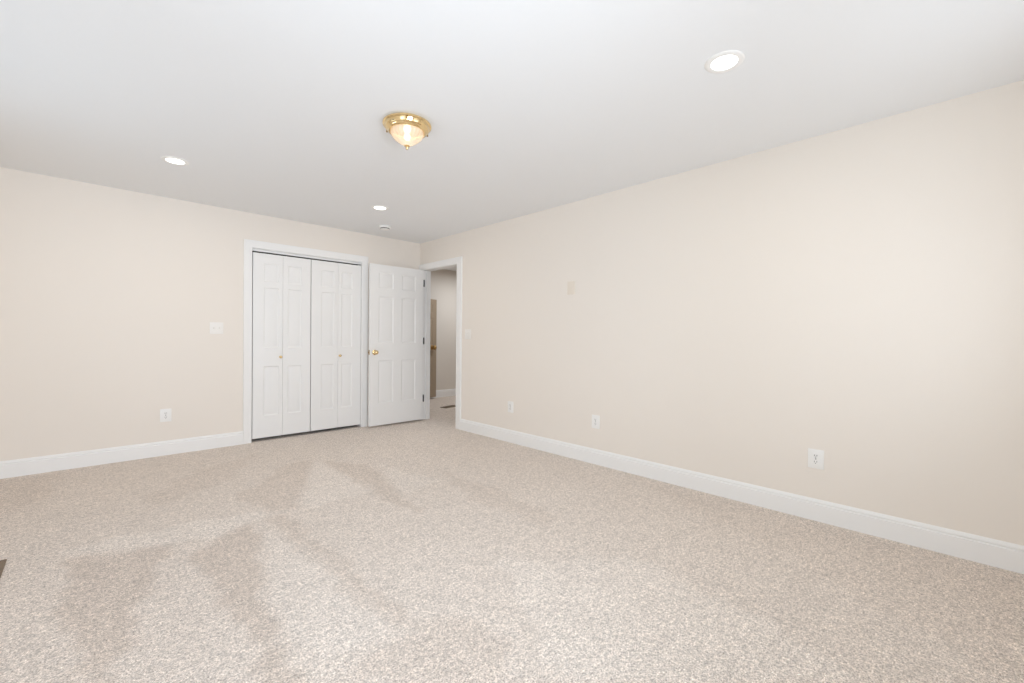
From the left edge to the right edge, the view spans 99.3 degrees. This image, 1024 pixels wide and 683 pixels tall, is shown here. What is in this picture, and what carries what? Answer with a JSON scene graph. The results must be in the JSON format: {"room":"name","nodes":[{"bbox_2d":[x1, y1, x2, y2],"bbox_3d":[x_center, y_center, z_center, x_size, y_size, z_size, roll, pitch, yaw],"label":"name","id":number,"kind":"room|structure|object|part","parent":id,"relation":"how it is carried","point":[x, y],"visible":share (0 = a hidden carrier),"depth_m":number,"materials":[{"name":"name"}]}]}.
{"room":"empty bedroom","nodes":[
{"label":"empty bedroom","id":0,"kind":"room"},
{"bbox_2d":[0,167,419,460],"bbox_3d":[-2.737,-0.142,4.732,4.174,2.440,0.120,0,1,-44],"label":"wall","id":1,"kind":"structure","parent":0,"point":[110,297],"depth_m":3.89,"materials":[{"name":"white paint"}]},
{"bbox_2d":[0,431,242,478],"bbox_3d":[-3.466,1.010,3.945,1.791,0.136,0.016,0,1,-44],"label":"baseboard","id":2,"kind":"structure","parent":1,"relation":"attached to","point":[57,462],"depth_m":3.86,"materials":[{"name":"white paint"}]},
{"bbox_2d":[160,408,170,421],"bbox_3d":[-3.282,0.700,4.124,0.086,0.122,0.009,0,1,-44],"label":"electrical outlet","id":3,"kind":"object","parent":1,"relation":"attached to","point":[165,414],"visible":1,"depth_m":4.12,"materials":[{"name":"white plastic"}]},
{"bbox_2d":[210,322,222,333],"bbox_3d":[-2.984,-0.135,4.396,0.116,0.118,0.017,0,1,-44],"label":"light switch","id":4,"kind":"object","parent":1,"relation":"attached to","point":[215,327],"visible":1,"depth_m":4.40,"materials":[{"name":"white plastic"}]},
{"bbox_2d":[252,252,310,438],"bbox_3d":[-2.554,0.046,4.847,0.592,1.997,0.070,0,1,-44],"label":"door","id":5,"kind":"structure","parent":1,"relation":"in","point":[281,285],"depth_m":4.83,"materials":[{"name":"white paint"}]},
{"bbox_2d":[243,239,367,443],"bbox_3d":[-2.366,0.002,5.084,1.375,2.152,0.138,0,1,-44],"label":"door frame","id":6,"kind":"structure","parent":1,"relation":"attached to","point":[248,244],"depth_m":4.80,"materials":[{"name":"white paint"}]},
{"bbox_2d":[310,260,360,430],"bbox_3d":[-2.122,0.046,5.269,0.598,1.997,0.070,0,1,-44],"label":"door","id":7,"kind":"structure","parent":1,"relation":"in","point":[335,318],"depth_m":5.25,"materials":[{"name":"white paint"}]},
{"bbox_2d":[252,251,357,264],"bbox_3d":[-2.603,-0.172,5.387,2.100,2.490,0.630,0,1,-44],"label":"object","id":8,"kind":"structure","parent":0,"point":[252,251],"depth_m":5.63,"materials":[{"name":"grey paint"}]},
{"bbox_2d":[431,269,456,389],"bbox_3d":[0.312,-0.131,6.720,3.206,2.440,4.825,0,1,-44],"label":"wall","id":9,"kind":"structure","parent":0,"point":[443,282],"depth_m":8.37,"materials":[{"name":"white paint"}]},
{"bbox_2d":[430,299,436,397],"bbox_3d":[-1.558,0.128,7.775,0.133,1.810,0.757,1,1,26],"label":"door","id":10,"kind":"structure","parent":9,"relation":"in","point":[433,305],"depth_m":8.03,"materials":[{"name":"beige paint"}]},
{"bbox_2d":[432,389,455,397],"bbox_3d":[-1.294,0.993,8.364,2.966,0.136,0.016,0,1,-44],"label":"baseboard","id":11,"kind":"structure","parent":9,"relation":"attached to","point":[447,392],"depth_m":8.37,"materials":[{"name":"white paint"}]},
{"bbox_2d":[0,396,1023,682],"bbox_3d":[-0.186,1.104,4.327,7.260,0.001,7.585,0,1,-44],"label":"floor","id":12,"kind":"structure","parent":0,"point":[431,550],"depth_m":2.07,"materials":[{"name":"beige carpet"}]},
{"bbox_2d":[0,559,6,577],"bbox_3d":[-2.488,1.099,2.034,0.140,0.007,0.300,0,1,-44],"label":"floor vent","id":13,"kind":"object","parent":12,"relation":"in","point":[2,562],"visible":1,"depth_m":2.12,"materials":[{"name":"brown metal"}]},
{"bbox_2d":[440,405,455,407],"bbox_3d":[-1.027,1.070,7.149,0.140,0.007,0.300,1,1,36],"label":"floor vent","id":14,"kind":"object","parent":12,"relation":"in","point":[449,406],"visible":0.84,"depth_m":7.14,"materials":[{"name":"grey"}]},
{"bbox_2d":[0,0,1023,270],"bbox_3d":[-0.164,-1.386,4.306,7.260,0.100,7.585,0,1,-44],"label":"ceiling","id":15,"kind":"structure","parent":0,"point":[274,108],"depth_m":2.28,"materials":[{"name":"white paint"}]},
{"bbox_2d":[161,156,188,165],"bbox_3d":[-2.511,-1.345,3.244,0.170,0.006,0.170,0,1,-44],"label":"recessed light","id":16,"kind":"object","parent":15,"relation":"in","point":[169,159],"visible":1,"depth_m":3.23,"materials":[{"name":"white plastic"}]},
{"bbox_2d":[371,205,388,210],"bbox_3d":[-1.329,-1.344,4.379,0.170,0.006,0.170,0,1,-44],"label":"recessed light","id":17,"kind":"object","parent":15,"relation":"in","point":[376,207],"visible":1,"depth_m":4.36,"materials":[{"name":"white plastic"}]},
{"bbox_2d":[379,225,390,230],"bbox_3d":[-1.496,-1.333,5.120,0.138,0.042,0.138,0,1,-44],"label":"smoke detector","id":18,"kind":"object","parent":15,"relation":"attached to","point":[382,227],"visible":1,"depth_m":5.08,"materials":[{"name":"white plastic"}]},
{"bbox_2d":[382,112,430,149],"bbox_3d":[-0.637,-1.246,2.644,0.290,0.161,0.289,0,1,-44],"label":"ceiling lamp","id":19,"kind":"object","parent":15,"relation":"attached to","point":[408,129],"visible":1,"depth_m":2.57,"materials":[{"name":"gold metal"}]},
{"bbox_3d":[-0.637,-1.234,2.644,0.197,0.091,0.197,0,1,-44],"label":"lamp shade","id":20,"kind":"part","parent":19,"relation":"part of","materials":[{"name":"white glass"}]},
{"bbox_2d":[704,50,744,72],"bbox_3d":[0.992,-1.304,2.034,0.170,0.006,0.170,0,1,-44],"label":"recessed light","id":21,"kind":"object","parent":15,"relation":"in","point":[728,60],"visible":1,"depth_m":2.02,"materials":[{"name":"white plastic"}]},
{"bbox_2d":[420,80,1023,545],"bbox_3d":[0.788,-0.105,4.023,0.120,2.440,5.819,0,1,-44],"label":"wall","id":22,"kind":"structure","parent":0,"point":[854,294],"depth_m":2.83,"materials":[{"name":"beige paint"}]},
{"bbox_2d":[368,263,424,426],"bbox_3d":[-1.490,0.044,5.687,0.819,2.030,0.173,0,1,-44],"label":"door","id":23,"kind":"structure","parent":22,"relation":"in","point":[396,340],"depth_m":5.64,"materials":[{"name":"white paint"}]},
{"bbox_2d":[419,256,461,429],"bbox_3d":[-0.917,0.015,5.758,0.138,2.142,0.953,0,1,-44],"label":"door frame","id":24,"kind":"structure","parent":22,"relation":"attached to","point":[458,260],"depth_m":5.81,"materials":[{"name":"white paint"}]},
{"bbox_2d":[465,329,470,338],"bbox_3d":[-0.540,-0.090,5.285,0.017,0.118,0.116,0,1,-44],"label":"light switch","id":25,"kind":"object","parent":22,"relation":"attached to","point":[467,331],"visible":1,"depth_m":5.28,"materials":[{"name":"white plastic"}]},
{"bbox_2d":[508,401,512,412],"bbox_3d":[-0.017,0.715,4.755,0.009,0.122,0.086,0,1,-44],"label":"electrical outlet","id":26,"kind":"object","parent":22,"relation":"attached to","point":[510,403],"visible":1,"depth_m":4.75,"materials":[{"name":"white plastic"}]},
{"bbox_2d":[567,281,574,294],"bbox_3d":[0.564,-0.513,4.162,0.008,0.125,0.085,0,1,-44],"label":"blank cover plate","id":27,"kind":"object","parent":22,"relation":"attached to","point":[570,285],"visible":1,"depth_m":4.16,"materials":[{"name":"beige plastic"}]},
{"bbox_2d":[592,415,599,428],"bbox_3d":[0.761,0.730,3.958,0.009,0.122,0.086,0,1,-44],"label":"electrical outlet","id":28,"kind":"object","parent":22,"relation":"attached to","point":[595,418],"visible":1,"depth_m":3.95,"materials":[{"name":"white plastic"}]},
{"bbox_2d":[460,419,1023,573],"bbox_3d":[1.020,1.052,3.688,0.016,0.136,4.748,0,1,-44],"label":"baseboard","id":29,"kind":"structure","parent":22,"relation":"attached to","point":[979,549],"depth_m":2.82,"materials":[{"name":"white paint"}]},
{"bbox_2d":[808,448,823,469],"bbox_3d":[1.929,0.746,2.762,0.009,0.122,0.086,0,1,-44],"label":"electrical outlet","id":30,"kind":"object","parent":22,"relation":"attached to","point":[815,457],"visible":1,"depth_m":2.76,"materials":[{"name":"white plastic"}]}
]}

